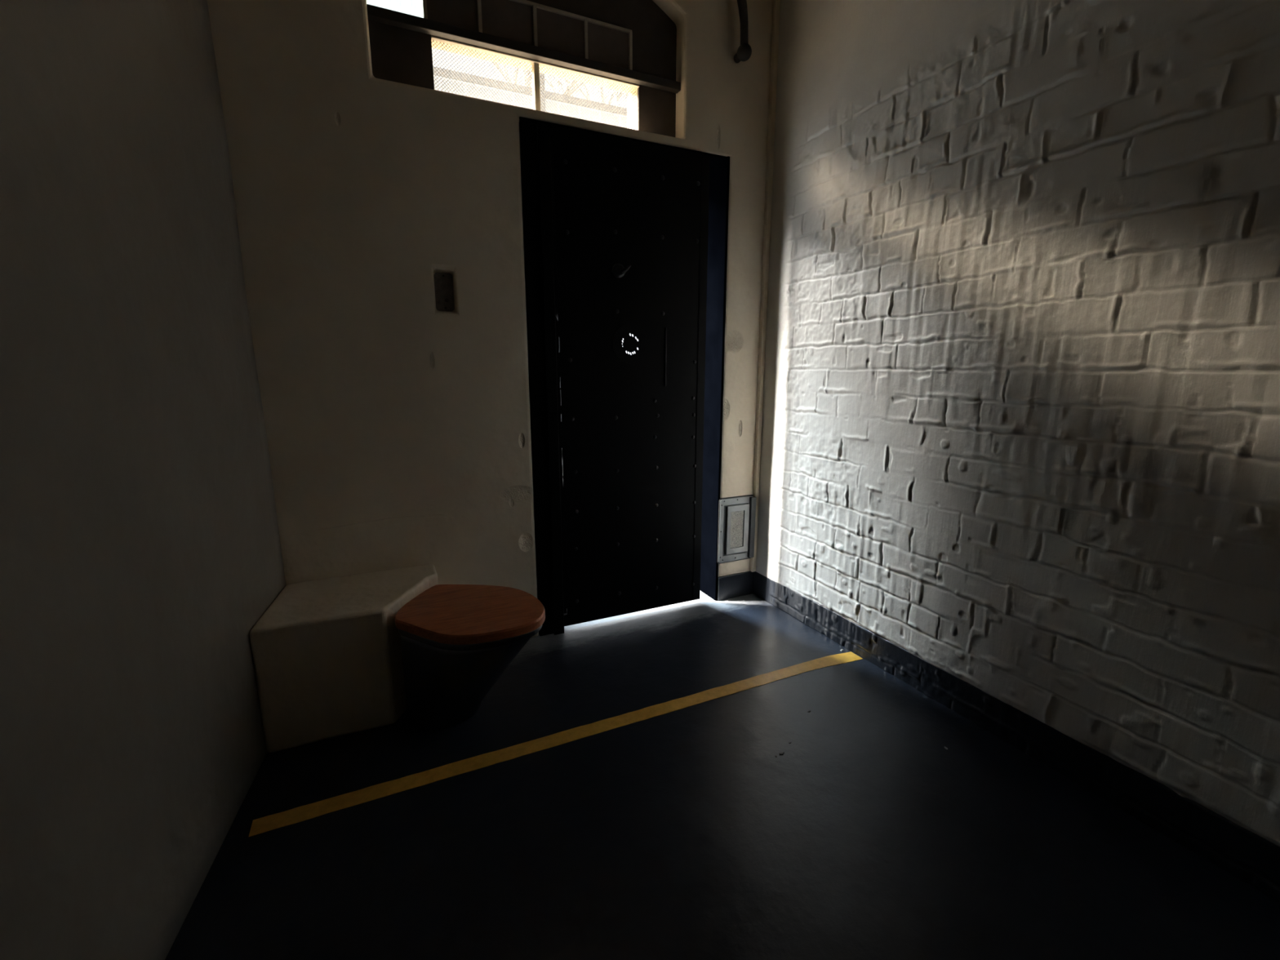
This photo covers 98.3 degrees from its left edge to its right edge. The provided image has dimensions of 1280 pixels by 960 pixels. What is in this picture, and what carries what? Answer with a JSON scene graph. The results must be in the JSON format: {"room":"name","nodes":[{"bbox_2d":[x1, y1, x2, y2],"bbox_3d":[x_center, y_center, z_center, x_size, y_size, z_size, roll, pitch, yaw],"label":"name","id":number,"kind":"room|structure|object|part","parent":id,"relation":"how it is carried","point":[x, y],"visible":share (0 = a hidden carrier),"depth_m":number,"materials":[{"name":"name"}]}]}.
{"room":"prison interior","nodes":[
{"label":"prison interior","id":0,"kind":"room"},
{"bbox_2d":[0,0,285,959],"bbox_3d":[-0.696,-0.281,-0.074,0.179,2.780,3.719,-4,12,-18],"label":"wall","id":1,"kind":"structure","parent":0,"point":[140,551],"depth_m":1.00,"materials":[{"name":"paint"}]},
{"bbox_2d":[207,0,773,637],"bbox_3d":[-0.463,-0.738,2.212,2.349,2.780,0.356,-5,12,-25],"label":"wall","id":2,"kind":"structure","parent":0,"point":[397,425],"depth_m":1.90,"materials":[{"name":"beige paint"}]},
{"bbox_2d":[433,272,454,311],"bbox_3d":[-0.691,-0.663,1.955,0.062,0.128,0.011,-5,12,-25],"label":"plate","id":3,"kind":"object","parent":2,"relation":"attached to","point":[443,282],"visible":1,"depth_m":1.95,"materials":[{"name":"metal"}]},
{"bbox_2d":[366,0,680,137],"bbox_3d":[-0.376,-1.639,2.000,1.120,0.630,0.153,-5,12,-25],"label":"window","id":4,"kind":"structure","parent":2,"relation":"in","point":[629,46],"depth_m":2.00,"materials":[{"name":"paint"}]},
{"bbox_3d":[-0.791,-1.585,1.777,0.171,0.188,0.004,-5,12,-25],"label":"rippled pane","id":5,"kind":"part","parent":4,"relation":"part of","materials":[{"name":"clear glass"}]},
{"bbox_3d":[-0.626,-1.573,1.850,0.164,0.142,0.007,-5,12,-25],"label":"dark pane","id":6,"kind":"part","parent":4,"relation":"part of","materials":[{"name":"black glass"}]},
{"bbox_3d":[-0.460,-1.588,1.927,0.180,0.142,0.007,-5,12,-25],"label":"dark pane","id":7,"kind":"part","parent":4,"relation":"part of","materials":[{"name":"black glass"}]},
{"bbox_3d":[-0.350,-1.506,2.002,0.763,0.013,0.020,-5,12,-25],"label":"head rail","id":8,"kind":"part","parent":4,"relation":"part of","materials":[{"name":"paint"}]},
{"bbox_3d":[-0.287,-1.604,2.007,0.178,0.142,0.007,-5,12,-25],"label":"dark pane","id":9,"kind":"part","parent":4,"relation":"part of","materials":[{"name":"black glass"}]},
{"bbox_3d":[-0.368,-1.671,1.950,0.743,0.011,0.015,-5,12,-25],"label":"rail","id":10,"kind":"part","parent":4,"relation":"part of","materials":[{"name":"paint"}]},
{"bbox_3d":[-0.120,-1.620,2.085,0.168,0.142,0.007,-5,12,-25],"label":"dark pane","id":11,"kind":"part","parent":4,"relation":"part of","materials":[{"name":"black glass"}]},
{"bbox_2d":[519,118,710,635],"bbox_3d":[-0.077,-0.340,2.300,0.780,1.961,0.106,-4,12,-20],"label":"door","id":12,"kind":"structure","parent":2,"relation":"in","point":[615,229],"depth_m":2.25,"materials":[{"name":"black paint"}]},
{"bbox_3d":[-0.394,-0.317,2.188,0.099,1.961,0.088,-5,12,-25],"label":"frame","id":13,"kind":"part","parent":12,"relation":"part of","materials":[{"name":"black paint"}]},
{"bbox_3d":[-0.344,-0.307,2.157,0.044,1.954,0.017,-5,12,-25],"label":"hinge post","id":14,"kind":"part","parent":12,"relation":"part of","materials":[{"name":"black paint"}]},
{"bbox_3d":[0.266,-0.377,2.431,0.038,1.905,0.002,-5,12,-25],"label":"edge plate","id":15,"kind":"part","parent":12,"relation":"part of","materials":[{"name":"black paint"}]},
{"bbox_2d":[519,116,729,600],"bbox_3d":[-0.098,-0.374,2.464,0.879,1.967,0.353,-5,12,-25],"label":"trim","id":16,"kind":"structure","parent":2,"relation":"attached to","point":[719,165],"depth_m":2.51,"materials":[{"name":"blue paint"}]},
{"bbox_2d":[717,570,754,600],"bbox_3d":[0.471,0.517,2.716,0.209,0.121,0.010,-5,12,-25],"label":"baseboard","id":17,"kind":"structure","parent":2,"relation":"attached to","point":[729,586],"depth_m":2.71,"materials":[{"name":"black paint"}]},
{"bbox_2d":[717,494,755,564],"bbox_3d":[0.463,0.237,2.648,0.200,0.320,0.028,-5,12,-25],"label":"vent panel","id":18,"kind":"object","parent":2,"relation":"attached to","point":[736,514],"visible":1,"depth_m":2.64,"materials":[{"name":"grey metal"}]},
{"bbox_3d":[0.465,0.234,2.647,0.127,0.238,0.012,-5,12,-25],"label":"frame","id":19,"kind":"part","parent":18,"relation":"part of","materials":[{"name":"grey metal"}]},
{"bbox_2d":[733,0,751,62],"bbox_3d":[0.388,-1.899,2.152,0.103,0.477,0.080,-5,12,-25],"label":"pipe","id":20,"kind":"object","parent":2,"relation":"attached to","point":[744,53],"visible":1,"depth_m":2.17,"materials":[{"name":"metal"}]},
{"bbox_3d":[0.408,-1.695,2.202,0.058,0.058,0.080,-5,12,-25],"label":"knob","id":21,"kind":"part","parent":20,"relation":"part of","materials":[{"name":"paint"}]},
{"bbox_2d":[164,591,1279,959],"bbox_3d":[0.186,1.022,0.755,2.699,0.100,4.117,-5,12,-25],"label":"floor","id":22,"kind":"structure","parent":0,"point":[681,834],"depth_m":1.31,"materials":[{"name":"paint"}]},
{"bbox_2d":[248,564,438,752],"bbox_3d":[-0.926,0.555,1.837,0.520,0.390,0.368,-5,12,-25],"label":"enclosure","id":23,"kind":"object","parent":22,"relation":"on","point":[326,653],"visible":0.75,"depth_m":1.66,"materials":[{"name":"paint"}]},
{"bbox_2d":[394,584,545,732],"bbox_3d":[-0.525,0.581,1.788,0.466,0.360,0.370,2,11,9],"label":"toilet","id":24,"kind":"object","parent":22,"relation":"on","point":[457,641],"visible":1,"depth_m":1.68,"materials":[{"name":"brown wood"}]},
{"bbox_3d":[-0.525,0.419,1.755,0.466,0.030,0.370,2,11,10],"label":"lid","id":25,"kind":"part","parent":24,"relation":"part of","materials":[{"name":"brown wood"}]},
{"bbox_2d":[248,651,862,836],"bbox_3d":[-0.050,0.769,1.760,1.984,0.001,0.078,-5,12,-25],"label":"floor line","id":26,"kind":"object","parent":22,"relation":"on","point":[263,824],"depth_m":1.63,"materials":[{"name":"yellow paint"}]},
{"bbox_2d":[755,0,1279,846],"bbox_3d":[1.399,-0.535,0.891,0.130,2.660,3.667,-5,12,-25],"label":"wall","id":27,"kind":"structure","parent":0,"point":[1020,428],"depth_m":1.48,"materials":[{"name":"brick"}]},
{"bbox_2d":[750,0,780,572],"bbox_3d":[0.558,-0.853,2.477,0.023,2.660,0.022,-5,12,-25],"label":"pipe","id":28,"kind":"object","parent":27,"relation":"attached to","point":[776,3],"depth_m":2.44,"materials":[{"name":"white metal"}]},
{"bbox_2d":[753,571,1279,903],"bbox_3d":[1.353,0.832,1.142,0.033,0.120,3.667,-5,12,-25],"label":"baseboard","id":29,"kind":"structure","parent":27,"relation":"attached to","point":[1237,851],"depth_m":1.51,"materials":[{"name":"black paint"}]},
{"label":"outside","id":30,"kind":"structure","parent":0,"visible":0},
{"bbox_3d":[-3.961,-0.497,8.407,28.000,0.115,13.533,-5,12,-25],"label":"ground","id":31,"kind":"structure","parent":30,"visible":0},
{"bbox_2d":[432,66,638,354],"bbox_3d":[1.662,-2.273,7.245,8.520,3.825,0.285,-5,12,-25],"label":"wall","id":32,"kind":"structure","parent":31,"relation":"on","point":[436,68],"depth_m":5.44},
{"bbox_2d":[539,72,545,111],"bbox_3d":[-0.939,-2.793,5.309,0.105,5.605,0.110,-5,12,-25],"label":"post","id":33,"kind":"object","parent":31,"relation":"on","point":[542,77],"visible":0.02,"depth_m":5.12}
]}

